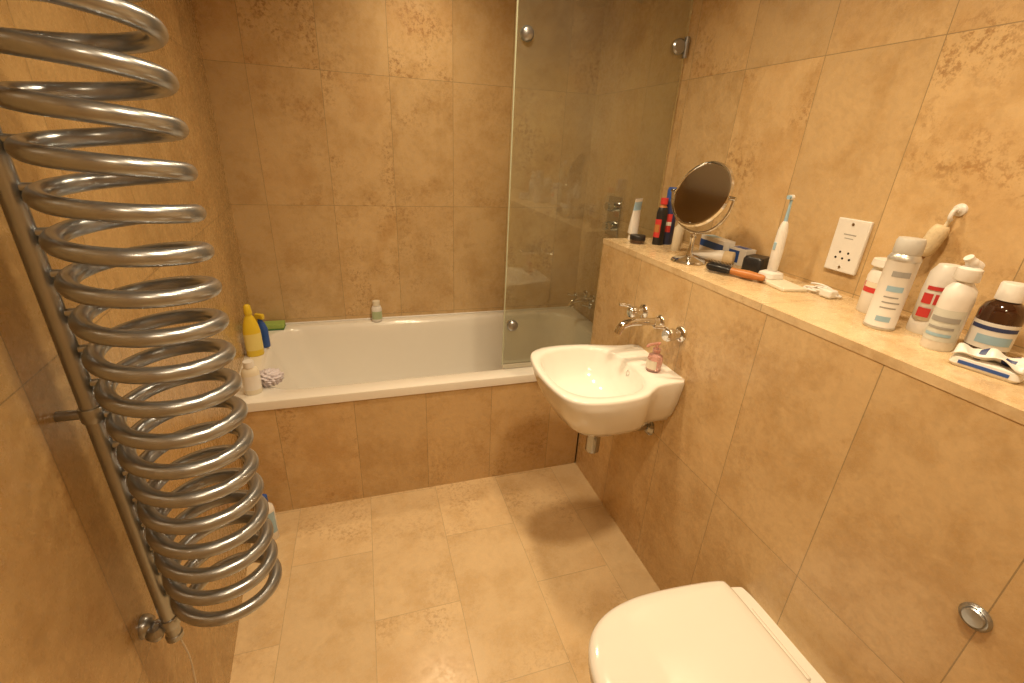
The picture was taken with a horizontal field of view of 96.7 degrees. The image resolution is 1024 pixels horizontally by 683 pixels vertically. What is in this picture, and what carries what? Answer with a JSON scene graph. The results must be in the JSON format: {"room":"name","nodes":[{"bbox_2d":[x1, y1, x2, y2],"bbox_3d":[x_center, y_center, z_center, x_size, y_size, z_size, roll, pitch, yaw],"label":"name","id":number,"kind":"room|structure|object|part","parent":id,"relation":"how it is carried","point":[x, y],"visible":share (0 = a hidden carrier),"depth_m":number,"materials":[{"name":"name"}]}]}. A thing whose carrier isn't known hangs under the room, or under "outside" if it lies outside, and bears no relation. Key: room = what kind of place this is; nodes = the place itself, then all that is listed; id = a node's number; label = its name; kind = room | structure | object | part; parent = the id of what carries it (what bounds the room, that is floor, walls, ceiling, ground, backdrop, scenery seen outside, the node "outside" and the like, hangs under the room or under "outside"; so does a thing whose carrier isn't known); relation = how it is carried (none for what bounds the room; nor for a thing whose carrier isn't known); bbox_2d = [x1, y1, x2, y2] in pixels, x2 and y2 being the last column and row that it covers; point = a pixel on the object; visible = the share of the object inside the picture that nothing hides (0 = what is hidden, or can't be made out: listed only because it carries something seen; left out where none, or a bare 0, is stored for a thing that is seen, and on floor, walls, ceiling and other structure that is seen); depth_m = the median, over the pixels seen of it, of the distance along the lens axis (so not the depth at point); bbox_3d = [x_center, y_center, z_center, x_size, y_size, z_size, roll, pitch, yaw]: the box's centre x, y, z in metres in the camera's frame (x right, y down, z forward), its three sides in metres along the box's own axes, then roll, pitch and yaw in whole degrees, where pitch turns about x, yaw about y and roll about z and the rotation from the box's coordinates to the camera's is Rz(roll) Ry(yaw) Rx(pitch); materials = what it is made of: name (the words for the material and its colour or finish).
{"room":"bathroom","nodes":[
{"label":"bathroom","id":0,"kind":"room"},
{"bbox_2d":[0,0,253,682],"bbox_3d":[-0.820,-0.078,0.843,0.100,2.400,3.133,-7,25,-21],"label":"wall","id":1,"kind":"structure","parent":0,"point":[74,593],"depth_m":0.76,"materials":[{"name":"tile"}]},
{"bbox_2d":[0,0,281,682],"bbox_3d":[-0.573,0.174,0.762,0.245,2.017,0.186,-5,24,-17],"label":"towel radiator","id":2,"kind":"object","parent":1,"relation":"attached to","point":[104,413],"visible":1,"depth_m":0.64,"materials":[{"name":"metal"}]},
{"bbox_3d":[-0.661,0.111,0.688,0.044,0.016,0.016,-5,24,-17],"label":"bracket arm","id":3,"kind":"part","parent":2,"relation":"part of","materials":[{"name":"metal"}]},
{"bbox_2d":[192,0,604,322],"bbox_3d":[-0.474,-0.772,2.493,2.150,2.400,0.100,-5,24,-17],"label":"wall","id":4,"kind":"structure","parent":0,"point":[365,145],"depth_m":2.33,"materials":[{"name":"tile"}]},
{"bbox_2d":[230,433,660,682],"bbox_3d":[-0.059,1.003,1.585,2.150,0.100,3.315,-5,24,-17],"label":"floor","id":5,"kind":"structure","parent":0,"point":[506,578],"depth_m":1.68,"materials":[{"name":"tile"}]},
{"bbox_2d":[254,494,279,539],"bbox_3d":[-0.971,0.694,1.795,0.072,0.215,0.051,-5,24,-17],"label":"bottle","id":6,"kind":"object","parent":5,"relation":"on","point":[272,515],"visible":0.27,"depth_m":1.79,"materials":[{"name":"white plastic"}]},
{"bbox_2d":[230,306,592,512],"bbox_3d":[-0.381,0.259,2.443,1.867,0.556,0.850,-5,24,-17],"label":"bathtub","id":7,"kind":"object","parent":5,"relation":"on","point":[361,407],"visible":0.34,"depth_m":2.11,"materials":[{"name":"ceramic"}]},
{"bbox_2d":[241,359,262,394],"bbox_3d":[-1.022,0.139,1.781,0.064,0.139,0.045,-12,27,-30],"label":"lotion bottle","id":8,"kind":"object","parent":7,"relation":"on","point":[250,374],"visible":1,"depth_m":1.77,"materials":[{"name":"beige plastic"}]},
{"bbox_2d":[242,304,264,356],"bbox_3d":[-1.183,-0.051,2.066,0.072,0.248,0.044,-14,29,-35],"label":"bottle","id":9,"kind":"object","parent":7,"relation":"on","point":[251,331],"visible":1,"depth_m":2.06,"materials":[{"name":"yellow plastic"}]},
{"bbox_2d":[254,313,270,347],"bbox_3d":[-1.196,-0.054,2.175,0.060,0.166,0.042,8,24,11],"label":"spray bottle","id":10,"kind":"object","parent":7,"relation":"on","point":[259,317],"visible":0.81,"depth_m":2.16,"materials":[{"name":"blue plastic"}]},
{"bbox_2d":[259,368,283,387],"bbox_3d":[-1.001,0.143,1.877,0.115,0.058,0.114,-5,24,-17],"label":"bath puff","id":11,"kind":"object","parent":7,"relation":"on","point":[270,376],"visible":0.84,"depth_m":1.85,"materials":[{"name":"white plastic"}]},
{"bbox_2d":[264,320,285,330],"bbox_3d":[-1.258,-0.086,2.409,0.100,0.032,0.065,-5,24,-17],"label":"sponge","id":12,"kind":"object","parent":7,"relation":"on","point":[279,324],"visible":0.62,"depth_m":2.39,"materials":[{"name":"green"}]},
{"bbox_2d":[371,300,382,321],"bbox_3d":[-0.761,-0.173,2.561,0.056,0.119,0.045,-5,24,-17],"label":"bottle","id":13,"kind":"object","parent":7,"relation":"on","point":[376,309],"visible":1,"depth_m":2.54,"materials":[{"name":"white plastic"}]},
{"bbox_3d":[-0.373,0.448,2.061,1.480,0.511,0.020,-5,24,-17],"label":"tiled panel","id":14,"kind":"part","parent":7,"relation":"part of","materials":[{"name":"tile"}]},
{"bbox_2d":[230,307,592,411],"bbox_3d":[-0.377,0.200,2.415,1.867,0.412,0.846,-5,24,-17],"label":"tub","id":15,"kind":"object","parent":7,"relation":"in","point":[446,362],"depth_m":2.53,"materials":[{"name":"ceramic"}]},
{"bbox_2d":[501,0,693,368],"bbox_3d":[0.325,-0.620,1.890,0.702,1.568,0.042,-5,24,-17],"label":"screen","id":16,"kind":"object","parent":7,"relation":"on","point":[679,47],"visible":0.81,"depth_m":1.76,"materials":[{"name":"clear glass"}]},
{"bbox_3d":[0.322,-0.631,1.890,0.690,1.548,0.008,-5,24,-17],"label":"glass pane","id":17,"kind":"part","parent":16,"relation":"part of","materials":[{"name":"clear glass"}]},
{"bbox_3d":[0.648,-1.140,1.760,0.056,0.056,0.013,-5,24,-17],"label":"hinge plate","id":18,"kind":"part","parent":16,"relation":"part of","materials":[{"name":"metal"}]},
{"bbox_2d":[574,0,1023,352],"bbox_3d":[0.940,-0.218,1.375,0.100,2.400,3.115,-5,24,-17],"label":"wall","id":19,"kind":"structure","parent":0,"point":[894,115],"depth_m":1.30,"materials":[{"name":"tile"}]},
{"bbox_2d":[567,290,595,308],"bbox_3d":[0.404,-0.239,2.690,0.162,0.071,0.254,-5,24,-17],"label":"tap","id":20,"kind":"object","parent":19,"relation":"attached to","point":[578,296],"visible":0.89,"depth_m":2.68,"materials":[{"name":"silver metal"}]},
{"bbox_3d":[0.395,-0.233,2.689,0.143,0.058,0.025,-5,24,-17],"label":"spout","id":21,"kind":"part","parent":20,"relation":"part of","materials":[{"name":"silver metal"}]},
{"bbox_2d":[602,195,622,237],"bbox_3d":[0.514,-0.660,2.401,0.054,0.200,0.130,-5,24,-17],"label":"shower mixer","id":22,"kind":"object","parent":19,"relation":"attached to","point":[613,207],"visible":1,"depth_m":2.38,"materials":[{"name":"silver metal"}]},
{"bbox_3d":[0.508,-0.614,2.419,0.046,0.052,0.052,-5,24,-17],"label":"handle","id":23,"kind":"part","parent":22,"relation":"part of","materials":[{"name":"silver metal"}]},
{"bbox_3d":[0.513,-0.706,2.380,0.046,0.052,0.052,-5,24,-17],"label":"handle","id":24,"kind":"part","parent":22,"relation":"part of","materials":[{"name":"silver metal"}]},
{"bbox_2d":[824,217,873,275],"bbox_3d":[0.917,-0.261,1.244,0.011,0.142,0.092,-5,24,-17],"label":"socket","id":25,"kind":"object","parent":19,"relation":"attached to","point":[851,236],"visible":1,"depth_m":1.24,"materials":[{"name":"white plastic"}]},
{"bbox_2d":[922,203,967,259],"bbox_3d":[0.962,-0.228,1.047,0.046,0.177,0.065,-5,24,-17],"label":"bath brush","id":26,"kind":"object","parent":19,"relation":"hanging from","point":[935,236],"visible":0.8,"depth_m":1.02,"materials":[{"name":"white plastic"}]},
{"bbox_2d":[576,243,1023,682],"bbox_3d":[0.839,0.541,1.197,0.310,1.140,2.270,-5,24,-17],"label":"wall ledge","id":27,"kind":"object","parent":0,"point":[859,500],"visible":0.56,"depth_m":1.04,"materials":[{"name":"tile"}]},
{"bbox_2d":[530,344,684,453],"bbox_3d":[0.297,0.242,1.590,0.452,0.335,0.420,-5,24,-17],"label":"basin","id":28,"kind":"object","parent":27,"relation":"attached to","point":[598,391],"visible":0.99,"depth_m":1.52,"materials":[{"name":"ceramic"}]},
{"bbox_2d":[634,424,646,431],"bbox_3d":[0.406,0.320,1.662,0.205,0.030,0.029,-5,24,-17],"label":"outlet","id":29,"kind":"object","parent":28,"relation":"attached to","point":[644,427],"depth_m":1.67,"materials":[{"name":"silver metal"}]},
{"bbox_2d":[646,342,662,372],"bbox_3d":[0.470,0.048,1.508,0.062,0.102,0.050,9,24,13],"label":"soap dispenser","id":30,"kind":"object","parent":28,"relation":"on","point":[654,362],"visible":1,"depth_m":1.49,"materials":[{"name":"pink plastic"}]},
{"bbox_3d":[0.461,0.011,1.485,0.050,0.017,0.010,-5,24,-17],"label":"pump spout","id":31,"kind":"part","parent":30,"relation":"part of","materials":[{"name":"pink plastic"}]},
{"bbox_2d":[646,352,662,372],"bbox_3d":[0.475,0.064,1.514,0.050,0.070,0.050,-5,24,-17],"label":"bottle","id":32,"kind":"object","parent":30,"relation":"attached to","point":[654,362],"depth_m":1.50,"materials":[{"name":"pink plastic"}]},
{"bbox_2d":[614,303,686,341],"bbox_3d":[0.432,-0.058,1.545,0.176,0.069,0.274,-5,24,-17],"label":"tap","id":33,"kind":"object","parent":27,"relation":"attached to","point":[679,334],"visible":1,"depth_m":1.53,"materials":[{"name":"silver metal"}]},
{"bbox_3d":[0.416,-0.127,1.648,0.058,0.026,0.018,4,23,2],"label":"handle lever","id":34,"kind":"part","parent":33,"relation":"part of","materials":[{"name":"silver metal"}]},
{"bbox_3d":[0.426,-0.054,1.551,0.166,0.056,0.026,-5,24,-17],"label":"spout","id":35,"kind":"part","parent":33,"relation":"part of","materials":[{"name":"silver metal"}]},
{"bbox_3d":[0.481,-0.041,1.456,0.058,0.026,0.018,4,23,2],"label":"handle lever","id":36,"kind":"part","parent":33,"relation":"part of","materials":[{"name":"silver metal"}]},
{"bbox_2d":[588,581,825,682],"bbox_3d":[0.442,0.889,1.121,0.545,0.344,0.383,-5,24,-17],"label":"toilet","id":37,"kind":"object","parent":27,"relation":"attached to","point":[712,631],"visible":1,"depth_m":1.09,"materials":[{"name":"ceramic"}]},
{"bbox_2d":[603,238,1023,424],"bbox_3d":[0.866,0.009,0.968,0.311,0.020,2.271,-5,24,-17],"label":"trim ledge","id":38,"kind":"object","parent":27,"relation":"on","point":[838,321],"visible":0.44,"depth_m":1.02,"materials":[{"name":"stone"}]},
{"bbox_2d":[627,198,642,239],"bbox_3d":[0.508,-0.507,1.886,0.042,0.165,0.064,9,24,14],"label":"toothpaste tube","id":39,"kind":"object","parent":38,"relation":"on","point":[634,221],"visible":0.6,"depth_m":1.87,"materials":[{"name":"white plastic"}]},
{"bbox_2d":[629,234,645,244],"bbox_3d":[0.507,-0.414,1.837,0.062,0.034,0.062,-5,24,-17],"label":"jar","id":40,"kind":"object","parent":38,"relation":"on","point":[639,239],"visible":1,"depth_m":1.81,"materials":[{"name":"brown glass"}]},
{"bbox_3d":[0.507,-0.422,1.834,0.062,0.018,0.062,-5,24,-17],"label":"lid","id":41,"kind":"part","parent":40,"relation":"part of","materials":[{"name":"black plastic"}]},
{"bbox_2d":[652,198,668,244],"bbox_3d":[0.590,-0.476,1.804,0.047,0.181,0.032,-5,24,-17],"label":"mouthwash bottle","id":42,"kind":"object","parent":38,"relation":"on","point":[662,213],"visible":1,"depth_m":1.79,"materials":[{"name":"black plastic"}]},
{"bbox_2d":[663,187,676,244],"bbox_3d":[0.630,-0.503,1.822,0.055,0.220,0.055,-5,24,-17],"label":"can","id":43,"kind":"object","parent":38,"relation":"on","point":[670,224],"visible":0.46,"depth_m":1.81,"materials":[{"name":"blue plastic"}]},
{"bbox_2d":[671,224,684,250],"bbox_3d":[0.628,-0.399,1.719,0.036,0.111,0.036,-5,24,-17],"label":"tube","id":44,"kind":"object","parent":38,"relation":"on","point":[678,234],"visible":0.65,"depth_m":1.71,"materials":[{"name":"beige plastic"}]},
{"bbox_2d":[671,161,736,264],"bbox_3d":[0.616,-0.425,1.508,0.116,0.324,0.253,-5,24,-17],"label":"mirror","id":45,"kind":"object","parent":38,"relation":"on","point":[706,190],"visible":1,"depth_m":1.48,"materials":[{"name":"silver metal"}]},
{"bbox_3d":[0.619,-0.480,1.484,0.097,0.204,0.214,-5,24,-17],"label":"frame","id":46,"kind":"part","parent":45,"relation":"part of","materials":[{"name":"silver metal"}]},
{"bbox_2d":[692,250,735,264],"bbox_3d":[0.689,-0.298,1.574,0.147,0.045,0.046,19,28,33],"label":"tube","id":47,"kind":"object","parent":38,"relation":"on","point":[718,255],"visible":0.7,"depth_m":1.55,"materials":[{"name":"white plastic"}]},
{"bbox_2d":[699,234,735,250],"bbox_3d":[0.748,-0.347,1.668,0.046,0.067,0.140,-2,24,-11],"label":"box","id":48,"kind":"object","parent":38,"relation":"on","point":[708,241],"visible":0.56,"depth_m":1.65,"materials":[{"name":"white cardboard"}]},
{"bbox_2d":[705,259,765,280],"bbox_3d":[0.684,-0.218,1.395,0.050,0.033,0.180,-16,29,-36],"label":"brush","id":49,"kind":"object","parent":38,"relation":"on","point":[722,268],"visible":1,"depth_m":1.39,"materials":[{"name":"orange wood"}]},
{"bbox_3d":[0.709,-0.201,1.369,0.028,0.025,0.100,-16,29,-36],"label":"handle","id":50,"kind":"part","parent":49,"relation":"part of","materials":[{"name":"orange plastic"}]},
{"bbox_2d":[728,246,756,266],"bbox_3d":[0.785,-0.293,1.561,0.046,0.057,0.075,-6,25,-20],"label":"box","id":51,"kind":"object","parent":38,"relation":"on","point":[741,252],"visible":0.63,"depth_m":1.54,"materials":[{"name":"white cardboard"}]},
{"bbox_2d":[741,254,769,272],"bbox_3d":[0.795,-0.253,1.480,0.078,0.048,0.066,-14,29,-35],"label":"case","id":52,"kind":"object","parent":38,"relation":"on","point":[753,262],"visible":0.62,"depth_m":1.45,"materials":[{"name":"black plastic"}]},
{"bbox_2d":[760,279,806,291],"bbox_3d":[0.783,-0.170,1.335,0.075,0.010,0.140,0,24,-8],"label":"tray","id":53,"kind":"object","parent":38,"relation":"on","point":[783,285],"visible":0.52,"depth_m":1.30,"materials":[{"name":"beige plastic"}]},
{"bbox_2d":[759,195,794,279],"bbox_3d":[0.785,-0.303,1.327,0.068,0.239,0.056,-5,24,-17],"label":"electric toothbrush","id":54,"kind":"object","parent":53,"relation":"on","point":[771,273],"visible":0.97,"depth_m":1.33,"materials":[{"name":"white plastic"}]},
{"bbox_3d":[0.784,-0.279,1.338,0.031,0.146,0.031,-5,24,-17],"label":"handle","id":55,"kind":"part","parent":54,"relation":"part of","materials":[{"name":"white plastic"}]},
{"bbox_2d":[803,282,841,298],"bbox_3d":[0.864,-0.143,1.264,0.059,0.023,0.105,-5,24,-17],"label":"cable","id":56,"kind":"object","parent":38,"relation":"on","point":[825,291],"visible":1,"depth_m":1.24,"materials":[{"name":"white plastic"}]},
{"bbox_2d":[856,257,886,313],"bbox_3d":[0.901,-0.134,1.110,0.071,0.132,0.071,-5,24,-17],"label":"bottle","id":57,"kind":"object","parent":38,"relation":"on","point":[872,279],"visible":0.39,"depth_m":1.10,"materials":[{"name":"white plastic"}]},
{"bbox_2d":[862,236,926,330],"bbox_3d":[0.839,-0.126,0.997,0.060,0.201,0.060,-5,24,-17],"label":"aerosol can","id":58,"kind":"object","parent":38,"relation":"on","point":[902,265],"visible":1,"depth_m":0.98,"materials":[{"name":"white metal"}]},
{"bbox_2d":[874,315,890,322],"bbox_3d":[0.819,-0.050,1.006,0.026,0.012,0.004,19,28,32],"label":"print","id":59,"kind":"object","parent":58,"relation":"attached to","point":[877,318],"depth_m":1.01},
{"bbox_2d":[886,286,903,292],"bbox_3d":[0.824,-0.112,0.979,0.029,0.012,0.004,17,27,29],"label":"print","id":60,"kind":"object","parent":58,"relation":"on","point":[889,289],"depth_m":0.98},
{"bbox_2d":[891,271,911,278],"bbox_3d":[0.827,-0.141,0.966,0.032,0.012,0.005,15,26,27],"label":"print","id":61,"kind":"object","parent":58,"relation":"on","point":[894,274],"depth_m":0.96},
{"bbox_2d":[906,263,960,334],"bbox_3d":[0.921,-0.093,0.990,0.073,0.154,0.058,-5,24,-17],"label":"bottle","id":62,"kind":"object","parent":38,"relation":"on","point":[940,276],"visible":0.62,"depth_m":0.97,"materials":[{"name":"white plastic"}]},
{"bbox_2d":[915,307,930,317],"bbox_3d":[0.890,-0.064,0.986,0.007,0.020,0.021,-5,24,-17],"label":"print","id":63,"kind":"object","parent":62,"relation":"attached to","point":[920,312],"depth_m":0.98},
{"bbox_2d":[921,292,933,303],"bbox_3d":[0.889,-0.093,0.975,0.002,0.022,0.017,-9,26,-26],"label":"print","id":64,"kind":"object","parent":62,"relation":"on","point":[926,297],"depth_m":0.97},
{"bbox_2d":[927,285,944,291],"bbox_3d":[0.901,-0.110,0.959,0.037,0.008,0.007,17,27,29],"label":"print","id":65,"kind":"object","parent":62,"relation":"attached to","point":[930,288],"depth_m":0.96},
{"bbox_2d":[932,295,939,304],"bbox_3d":[0.907,-0.087,0.963,0.022,0.022,0.002,8,24,12],"label":"print","id":66,"kind":"object","parent":62,"relation":"on","point":[935,298],"depth_m":0.97},
{"bbox_2d":[920,254,984,351],"bbox_3d":[0.875,-0.076,0.897,0.063,0.192,0.050,-5,24,-17],"label":"wash bottle","id":67,"kind":"object","parent":38,"relation":"on","point":[954,305],"visible":1,"depth_m":0.89,"materials":[{"name":"white plastic"}]},
{"bbox_2d":[926,330,950,338],"bbox_3d":[0.850,-0.014,0.909,0.011,0.006,0.039,-15,29,-36],"label":"print","id":68,"kind":"object","parent":67,"relation":"on","point":[930,334],"depth_m":0.90},
{"bbox_2d":[928,323,953,331],"bbox_3d":[0.851,-0.027,0.903,0.011,0.005,0.039,-15,29,-36],"label":"print","id":69,"kind":"object","parent":67,"relation":"on","point":[932,327],"depth_m":0.90},
{"bbox_2d":[931,314,960,324],"bbox_3d":[0.854,-0.043,0.896,0.013,0.010,0.043,-19,32,-41],"label":"print","id":70,"kind":"object","parent":67,"relation":"on","point":[936,319],"depth_m":0.89},
{"bbox_3d":[0.877,-0.148,0.865,0.036,0.034,0.022,2,23,-3],"label":"flip spout","id":71,"kind":"part","parent":67,"relation":"part of","materials":[{"name":"white plastic"}]},
{"bbox_2d":[949,342,1023,383],"bbox_3d":[0.873,0.035,0.829,0.062,0.042,0.100,-10,27,-28],"label":"packet","id":72,"kind":"object","parent":38,"relation":"on","point":[992,362],"visible":1,"depth_m":0.82,"materials":[{"name":"white plastic"}]},
{"bbox_2d":[958,359,1009,377],"bbox_3d":[0.847,0.049,0.819,0.001,0.006,0.070,-10,27,-28],"label":"print","id":73,"kind":"object","parent":72,"relation":"on","point":[982,366],"depth_m":0.82,"materials":[{"name":"blue plastic"}]},
{"bbox_2d":[962,281,1023,355],"bbox_3d":[0.951,-0.043,0.888,0.069,0.146,0.069,-5,24,-17],"label":"medicine bottle","id":74,"kind":"object","parent":38,"relation":"on","point":[997,323],"visible":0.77,"depth_m":0.87,"materials":[{"name":"brown glass"}]},
{"bbox_2d":[974,333,1012,347],"bbox_3d":[0.932,-0.002,0.881,0.051,0.017,0.011,19,28,32],"label":"print","id":75,"kind":"object","parent":74,"relation":"attached to","point":[981,340],"depth_m":0.88},
{"bbox_2d":[972,321,1018,334],"bbox_3d":[0.933,-0.025,0.879,0.021,0.008,0.064,-18,31,-39],"label":"print","id":76,"kind":"object","parent":74,"relation":"on","point":[978,327],"depth_m":0.87},
{"bbox_2d":[958,602,992,632],"bbox_3d":[0.791,0.473,0.780,0.011,0.046,0.046,-5,24,-17],"label":"button","id":77,"kind":"object","parent":27,"relation":"attached to","point":[973,615],"visible":1,"depth_m":0.78,"materials":[{"name":"metal"}]}
]}

